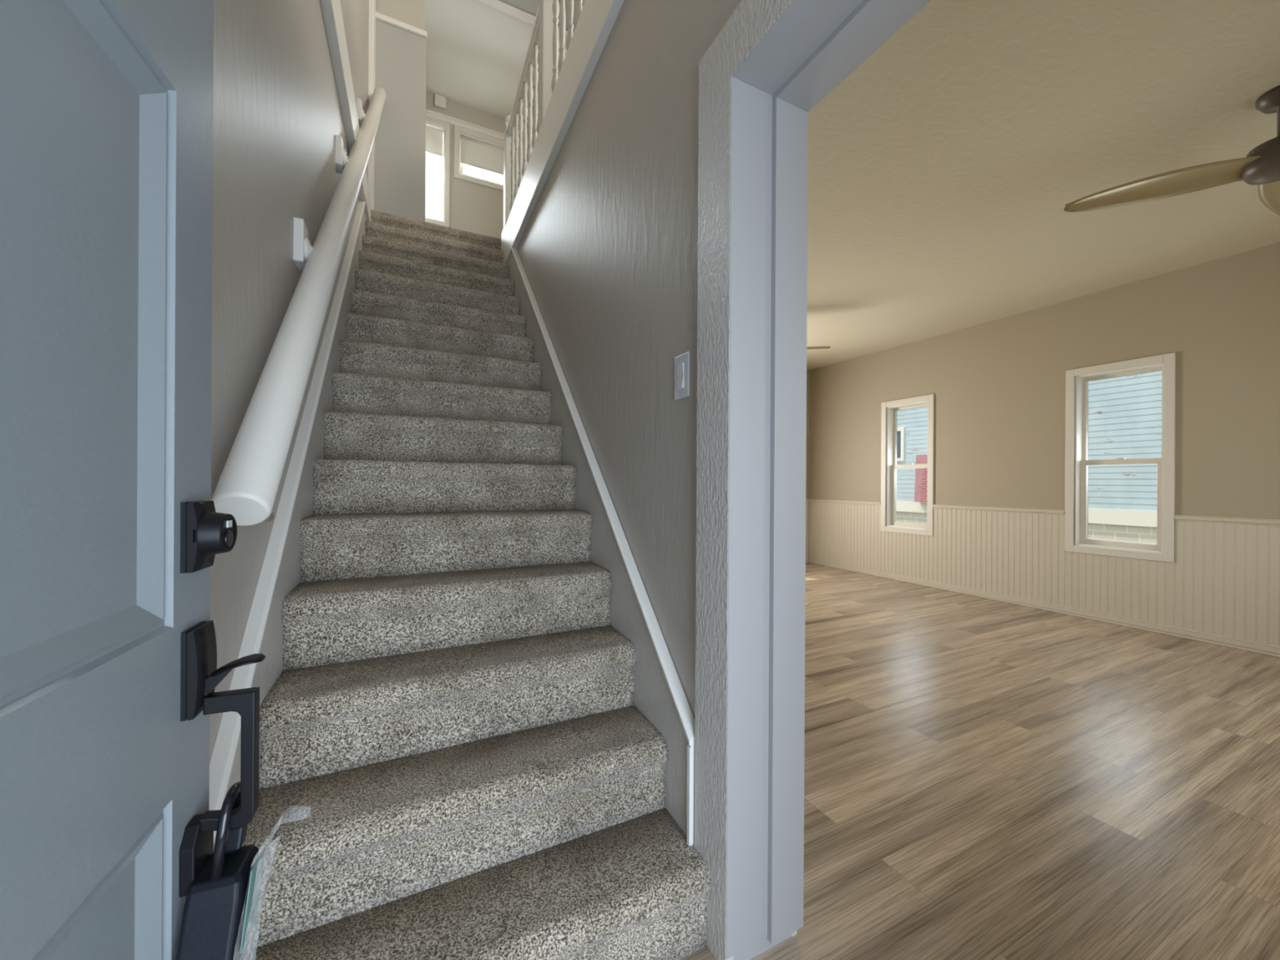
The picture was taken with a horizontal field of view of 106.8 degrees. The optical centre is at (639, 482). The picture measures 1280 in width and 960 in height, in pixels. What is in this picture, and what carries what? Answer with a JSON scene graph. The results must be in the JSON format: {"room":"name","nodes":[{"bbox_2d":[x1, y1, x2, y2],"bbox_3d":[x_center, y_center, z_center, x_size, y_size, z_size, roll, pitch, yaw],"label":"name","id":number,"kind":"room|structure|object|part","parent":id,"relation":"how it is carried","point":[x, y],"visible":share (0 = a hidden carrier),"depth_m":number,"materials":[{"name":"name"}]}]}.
{"room":"entryway with staircase","nodes":[
{"label":"entryway with staircase","id":0,"kind":"room"},
{"bbox_2d":[209,0,368,760],"bbox_3d":[-1.199,-1.709,1.644,0.120,5.540,4.822,0,0,-25],"label":"wall","id":1,"kind":"structure","parent":0,"point":[277,117],"depth_m":1.09,"materials":[{"name":"beige paint"}]},
{"bbox_2d":[0,0,265,959],"bbox_3d":[-0.298,0.045,0.104,0.104,2.018,0.900,0,0,-21],"label":"door","id":2,"kind":"structure","parent":1,"relation":"in","point":[112,533],"depth_m":0.38,"materials":[{"name":"grey paint"}]},
{"bbox_2d":[175,781,258,959],"bbox_3d":[-0.424,0.425,0.477,0.052,0.209,0.092,0,0,-21],"label":"lockbox","id":3,"kind":"object","parent":2,"relation":"hanging from","point":[213,916],"visible":0.92,"depth_m":0.47,"materials":[{"name":"black plastic"}]},
{"bbox_2d":[246,813,282,957],"bbox_3d":[-0.395,0.441,0.494,0.034,0.160,0.091,0,0,11],"label":"plastic sleeve","id":4,"kind":"object","parent":3,"relation":"hanging from","point":[282,813],"visible":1,"depth_m":0.52,"materials":[{"name":"white"}]},
{"bbox_2d":[240,843,266,953],"bbox_3d":[-0.399,0.427,0.491,0.004,0.067,0.056,0,0,-21],"label":"paper card","id":5,"kind":"object","parent":4,"relation":"in","point":[254,891],"visible":1,"depth_m":0.49,"materials":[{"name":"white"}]},
{"bbox_3d":[-0.423,0.202,0.496,0.050,0.035,0.032,0,0,-26],"label":"thumb lever","id":6,"kind":"part","parent":2,"relation":"part of","materials":[{"name":"black metal"}]},
{"bbox_2d":[208,200,366,853],"bbox_3d":[-1.249,-0.470,1.908,0.034,3.060,3.331,0,0,-25],"label":"stair skirt board","id":7,"kind":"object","parent":1,"relation":"attached to","point":[280,573],"depth_m":1.26,"materials":[{"name":"white wood"}]},
{"bbox_2d":[210,86,386,525],"bbox_3d":[-1.401,-1.563,2.323,0.116,3.286,3.492,0,0,-25],"label":"handrail","id":8,"kind":"object","parent":1,"relation":"attached to","point":[246,488],"visible":0.94,"depth_m":1.05,"materials":[{"name":"white wood"}]},
{"bbox_3d":[-0.756,0.034,0.938,0.044,0.099,0.181,0,0,-33],"label":"bracket arm","id":9,"kind":"part","parent":8,"relation":"part of","materials":[{"name":"white metal"}]},
{"bbox_3d":[-1.002,-0.692,1.469,0.055,0.109,0.074,0,0,-26],"label":"bracket arm","id":10,"kind":"part","parent":8,"relation":"part of","materials":[{"name":"white metal"}]},
{"bbox_3d":[-1.350,-1.470,2.210,0.057,0.122,0.075,0,0,-26],"label":"bracket arm","id":11,"kind":"part","parent":8,"relation":"part of","materials":[{"name":"white metal"}]},
{"bbox_3d":[-1.716,-2.272,2.986,0.056,0.114,0.074,0,0,-26],"label":"bracket arm","id":12,"kind":"part","parent":8,"relation":"part of","materials":[{"name":"white metal"}]},
{"bbox_2d":[320,0,371,222],"bbox_3d":[-1.117,-1.912,1.645,0.048,0.210,4.451,0,0,-25],"label":"trim","id":13,"kind":"structure","parent":1,"relation":"attached to","point":[331,9],"depth_m":2.15,"materials":[{"name":"white wood"}]},
{"bbox_2d":[368,0,375,210],"bbox_3d":[-2.113,-3.245,3.743,0.045,2.460,0.200,0,0,-26],"label":"trim","id":14,"kind":"structure","parent":1,"relation":"attached to","point":[371,2],"depth_m":3.66,"materials":[{"name":"white wood"}]},
{"bbox_2d":[375,0,425,30],"bbox_3d":[-2.349,-3.211,4.619,0.415,2.549,1.520,0,0,-26],"label":"wall","id":15,"kind":"structure","parent":0,"point":[411,12],"depth_m":3.96,"materials":[{"name":"beige paint"}]},
{"bbox_2d":[374,19,426,222],"bbox_3d":[-1.987,-2.849,3.935,0.391,1.790,0.030,0,0,-26],"label":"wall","id":16,"kind":"structure","parent":15,"relation":"attached to","point":[400,54],"depth_m":3.92,"materials":[{"name":"grey paint"}]},
{"bbox_2d":[375,11,426,40],"bbox_3d":[-1.981,-3.767,3.921,0.414,0.045,0.055,0,0,-26],"label":"trim","id":17,"kind":"structure","parent":15,"relation":"attached to","point":[380,17],"depth_m":3.91,"materials":[{"name":"white paint"}]},
{"bbox_2d":[426,92,533,239],"bbox_3d":[-1.645,-3.062,5.950,3.200,2.840,0.140,0,0,-26],"label":"wall","id":18,"kind":"structure","parent":0,"point":[476,208],"depth_m":5.70,"materials":[{"name":"beige paint"}]},
{"bbox_2d":[425,115,449,226],"bbox_3d":[-2.475,-3.592,5.528,0.482,1.225,0.158,0,0,-26],"label":"window","id":19,"kind":"structure","parent":18,"relation":"in","point":[444,126],"depth_m":5.55,"materials":[{"name":"beige"}]},
{"bbox_2d":[425,124,443,156],"bbox_3d":[-2.458,-3.975,5.499,0.344,0.311,0.028,0,0,-26],"label":"roller blind","id":20,"kind":"object","parent":19,"relation":"attached to","point":[433,135],"visible":0.65,"depth_m":5.53,"materials":[{"name":"white fabric"}]},
{"bbox_3d":[-2.479,-3.592,5.536,0.348,1.091,0.040,0,0,-26],"label":"sash","id":21,"kind":"part","parent":19,"relation":"part of","materials":[{"name":"beige plastic"}]},
{"bbox_2d":[434,93,445,110],"bbox_3d":[-2.314,-4.416,5.514,0.120,0.130,0.040,0,0,-26],"label":"box","id":22,"kind":"object","parent":18,"relation":"attached to","point":[439,100],"visible":1,"depth_m":5.50,"materials":[{"name":"white plastic"}]},
{"bbox_2d":[426,108,533,149],"bbox_3d":[-1.889,-4.232,5.724,1.850,0.066,0.048,0,0,-26],"label":"trim","id":23,"kind":"structure","parent":18,"relation":"attached to","point":[452,121],"depth_m":5.62,"materials":[{"name":"white paint"}]},
{"bbox_2d":[453,125,528,191],"bbox_3d":[-1.690,-3.893,5.915,1.170,0.615,0.158,0,0,-26],"label":"window","id":24,"kind":"structure","parent":18,"relation":"in","point":[458,166],"depth_m":5.68,"materials":[{"name":"beige wood"}]},
{"bbox_3d":[-1.694,-3.893,5.923,1.036,0.481,0.040,0,0,-26],"label":"sash","id":25,"kind":"part","parent":24,"relation":"part of","materials":[{"name":"beige plastic"}]},
{"bbox_2d":[460,135,527,176],"bbox_3d":[-1.675,-3.964,5.887,1.032,0.324,0.028,0,0,-26],"label":"roller blind","id":26,"kind":"object","parent":24,"relation":"attached to","point":[475,153],"visible":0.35,"depth_m":5.77,"materials":[{"name":"white fabric"}]},
{"bbox_2d":[424,0,567,128],"bbox_3d":[-0.219,-4.524,3.087,3.200,0.100,6.450,0,0,-26],"label":"ceiling","id":27,"kind":"structure","parent":0,"point":[476,51],"depth_m":4.97,"materials":[{"name":"white paint"}]},
{"bbox_2d":[476,0,567,39],"bbox_3d":[-0.707,-4.464,4.748,2.300,0.025,0.080,0,0,-26],"label":"trim","id":28,"kind":"structure","parent":27,"relation":"attached to","point":[496,4],"depth_m":4.49,"materials":[{"name":"white wood"}]},
{"bbox_2d":[498,0,585,33],"bbox_3d":[-0.325,-4.468,3.977,2.300,0.012,1.640,0,0,-26],"label":"trim","id":29,"kind":"structure","parent":27,"relation":"attached to","point":[530,6],"depth_m":4.46,"materials":[{"name":"grey"}]},
{"bbox_2d":[516,0,742,719],"bbox_3d":[-0.346,-0.294,2.338,0.193,2.720,5.000,0,0,-26],"label":"wall","id":30,"kind":"structure","parent":0,"point":[607,247],"depth_m":1.49,"materials":[{"name":"beige paint"}]},
{"bbox_2d":[501,0,624,264],"bbox_3d":[-0.168,-1.784,1.920,0.112,0.280,4.103,0,0,-25],"label":"trim","id":31,"kind":"structure","parent":30,"relation":"attached to","point":[597,19],"depth_m":2.19,"materials":[{"name":"white wood"}]},
{"bbox_2d":[501,226,694,846],"bbox_3d":[-0.488,-0.465,2.491,0.034,3.060,2.960,0,0,-25],"label":"stair skirt board","id":32,"kind":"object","parent":30,"relation":"attached to","point":[660,695],"depth_m":1.54,"materials":[{"name":"white wood"}]},
{"bbox_2d":[674,351,689,399],"bbox_3d":[0.107,-0.279,1.250,0.013,0.116,0.072,0,0,-26],"label":"light switch","id":33,"kind":"object","parent":30,"relation":"attached to","point":[682,362],"visible":1,"depth_m":1.24,"materials":[{"name":"white plastic"}]},
{"bbox_2d":[694,0,792,959],"bbox_3d":[0.410,0.029,0.616,0.022,2.083,1.191,0,0,-26],"label":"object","id":34,"kind":"structure","parent":30,"relation":"attached to","point":[751,20],"depth_m":1.08,"materials":[{"name":"grey paint"}]},
{"bbox_2d":[791,930,796,936],"bbox_3d":[0.579,0.029,0.700,0.016,2.083,1.191,0,0,-26],"label":"trim","id":35,"kind":"structure","parent":30,"relation":"attached to","point":[794,933],"depth_m":1.12,"materials":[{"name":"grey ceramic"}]},
{"bbox_2d":[725,0,930,959],"bbox_3d":[0.495,0.079,0.659,0.212,1.984,1.002,0,0,-26],"label":"trim","id":36,"kind":"structure","parent":30,"relation":"attached to","point":[813,46],"depth_m":1.07,"materials":[{"name":"grey paint"}]},
{"bbox_2d":[805,369,809,498],"bbox_3d":[0.419,-0.280,5.596,4.115,2.700,0.160,0,0,-26],"label":"wall","id":37,"kind":"structure","parent":0,"point":[807,371],"depth_m":6.42,"materials":[{"name":"beige paint"}]},
{"bbox_2d":[805,502,808,558],"bbox_3d":[0.460,0.643,5.525,4.073,0.795,0.009,0,0,-26],"label":"trim","id":38,"kind":"structure","parent":37,"relation":"attached to","point":[806,503],"depth_m":6.41,"materials":[{"name":"white wood"}]},
{"bbox_2d":[680,562,1279,959],"bbox_3d":[1.027,1.134,3.039,5.650,0.120,5.370,0,0,-26],"label":"floor","id":39,"kind":"structure","parent":0,"point":[985,779],"depth_m":1.69,"materials":[{"name":"laminate"}]},
{"bbox_2d":[241,209,711,959],"bbox_3d":[-0.914,-0.459,2.303,0.983,3.042,3.177,0,0,-26],"label":"staircase","id":40,"kind":"structure","parent":39,"relation":"on","point":[459,760],"depth_m":1.28,"materials":[{"name":"carpet"}]},
{"bbox_2d":[806,0,1279,370],"bbox_3d":[1.581,-1.551,3.289,4.135,0.060,5.040,0,0,-26],"label":"ceiling","id":41,"kind":"structure","parent":0,"point":[944,169],"depth_m":2.21,"materials":[{"name":"beige paint"}]},
{"bbox_2d":[806,346,830,349],"bbox_3d":[1.025,-1.361,4.585,1.130,0.326,1.040,0,0,-26],"label":"ceiling fan","id":42,"kind":"object","parent":41,"relation":"hanging from","point":[809,347],"visible":0.08,"depth_m":4.37,"materials":[{"name":"brown metal"}]},
{"bbox_2d":[1063,84,1279,215],"bbox_3d":[2.627,-1.352,1.872,1.042,0.326,1.130,0,0,-26],"label":"ceiling fan","id":43,"kind":"object","parent":41,"relation":"hanging from","point":[1260,167],"visible":1,"depth_m":1.95,"materials":[{"name":"brown wood"}]},
{"bbox_3d":[2.174,-1.245,2.004,0.582,0.044,0.149,0,0,27],"label":"blade","id":44,"kind":"part","parent":43,"relation":"part of","materials":[{"name":"brown wood"}]},
{"bbox_3d":[2.795,-1.241,2.047,0.582,0.044,0.149,0,0,-33],"label":"blade","id":45,"kind":"part","parent":43,"relation":"part of","materials":[{"name":"brown metal"}]},
{"bbox_2d":[808,242,1279,552],"bbox_3d":[3.480,-0.262,4.233,0.160,2.700,5.300,0,0,-26],"label":"wall","id":46,"kind":"structure","parent":0,"point":[997,386],"depth_m":3.96,"materials":[{"name":"beige paint"}]},
{"bbox_2d":[880,394,934,536],"bbox_3d":[2.980,-0.177,5.221,0.178,1.476,0.601,0,0,-26],"label":"window","id":47,"kind":"structure","parent":46,"relation":"in","point":[889,465],"depth_m":5.39,"materials":[{"name":"beige"}]},
{"bbox_3d":[2.983,0.147,5.224,0.034,0.688,0.461,0,0,-26],"label":"sash","id":48,"kind":"part","parent":47,"relation":"part of","materials":[{"name":"clear glass"}]},
{"bbox_3d":[3.019,-0.500,5.240,0.030,0.689,0.461,0,0,-26],"label":"sash","id":49,"kind":"part","parent":47,"relation":"part of","materials":[{"name":"beige plastic"}]},
{"bbox_2d":[808,502,1279,647],"bbox_3d":[3.399,0.660,4.195,0.009,0.795,5.000,0,0,-26],"label":"wainscoting","id":50,"kind":"structure","parent":46,"relation":"attached to","point":[1223,579],"depth_m":3.87,"materials":[{"name":"beige wood"}]},
{"bbox_2d":[808,557,1279,657],"bbox_3d":[3.388,1.056,4.191,0.034,0.062,5.000,0,0,-26],"label":"baseboard","id":51,"kind":"structure","parent":46,"relation":"attached to","point":[1256,647],"depth_m":3.81,"materials":[{"name":"beige wood"}]},
{"bbox_2d":[808,498,1279,525],"bbox_3d":[3.396,0.249,4.192,0.027,0.040,5.000,0,0,-26],"label":"trim","id":52,"kind":"structure","parent":46,"relation":"attached to","point":[1177,517],"depth_m":4.04,"materials":[{"name":"beige wood"}]},
{"bbox_2d":[1064,352,1175,562],"bbox_3d":[3.737,-0.175,3.691,0.178,1.497,0.623,0,0,-26],"label":"window","id":53,"kind":"structure","parent":46,"relation":"in","point":[1077,462],"depth_m":3.71,"materials":[{"name":"beige"}]},
{"bbox_3d":[3.740,0.162,3.694,0.034,0.686,0.487,0,0,-26],"label":"sash","id":54,"kind":"part","parent":53,"relation":"part of","materials":[{"name":"beige plastic"}]},
{"bbox_3d":[3.777,-0.497,3.710,0.030,0.716,0.487,0,0,-26],"label":"sash","id":55,"kind":"part","parent":53,"relation":"part of","materials":[{"name":"clear glass"}]},
{"bbox_3d":[-0.163,-1.801,3.122,3.040,0.336,6.250,0,0,-26],"label":"floor","id":56,"kind":"structure","parent":0,"visible":0},
{"bbox_2d":[503,0,582,226],"bbox_3d":[-0.352,-2.402,2.309,0.088,0.965,3.265,0,0,-25],"label":"balustrade","id":57,"kind":"object","parent":56,"relation":"on","point":[544,38],"visible":0.78,"depth_m":2.93,"materials":[{"name":"white wood"}]},
{"bbox_3d":[-1.022,-2.843,3.748,0.088,0.090,0.088,0,0,-26],"label":"knob","id":58,"kind":"part","parent":57,"relation":"part of","materials":[{"name":"white wood"}]},
{"bbox_3d":[-1.025,-2.364,3.748,0.080,0.868,0.080,0,0,-26],"label":"newel post","id":59,"kind":"part","parent":57,"relation":"part of","materials":[{"name":"white wood"}]},
{"bbox_3d":[-0.332,-2.732,2.282,0.060,0.056,3.202,0,0,-25],"label":"rail","id":60,"kind":"part","parent":57,"relation":"part of","materials":[{"name":"white wood"}]},
{"bbox_3d":[-0.518,-2.328,2.672,0.080,0.815,0.080,0,0,-26],"label":"newel post","id":61,"kind":"part","parent":57,"relation":"part of","materials":[{"name":"white wood"}]},
{"label":"outside","id":62,"kind":"structure","parent":0,"visible":0},
{"bbox_3d":[1.143,1.759,8.940,70.000,0.130,75.000,0,0,-26],"label":"ground","id":63,"kind":"structure","parent":62,"visible":0},
{"bbox_2d":[896,370,1162,544],"bbox_3d":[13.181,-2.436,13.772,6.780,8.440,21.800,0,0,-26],"label":"window panes","id":64,"kind":"structure","parent":63,"relation":"on","point":[1125,412],"depth_m":11.06,"materials":[{"name":"clear glass"}]},
{"bbox_3d":[8.477,-1.263,16.278,0.025,0.900,1.060,0,0,-26],"label":"pane","id":65,"kind":"part","parent":64,"relation":"part of","materials":[{"name":"blue"}]}
]}

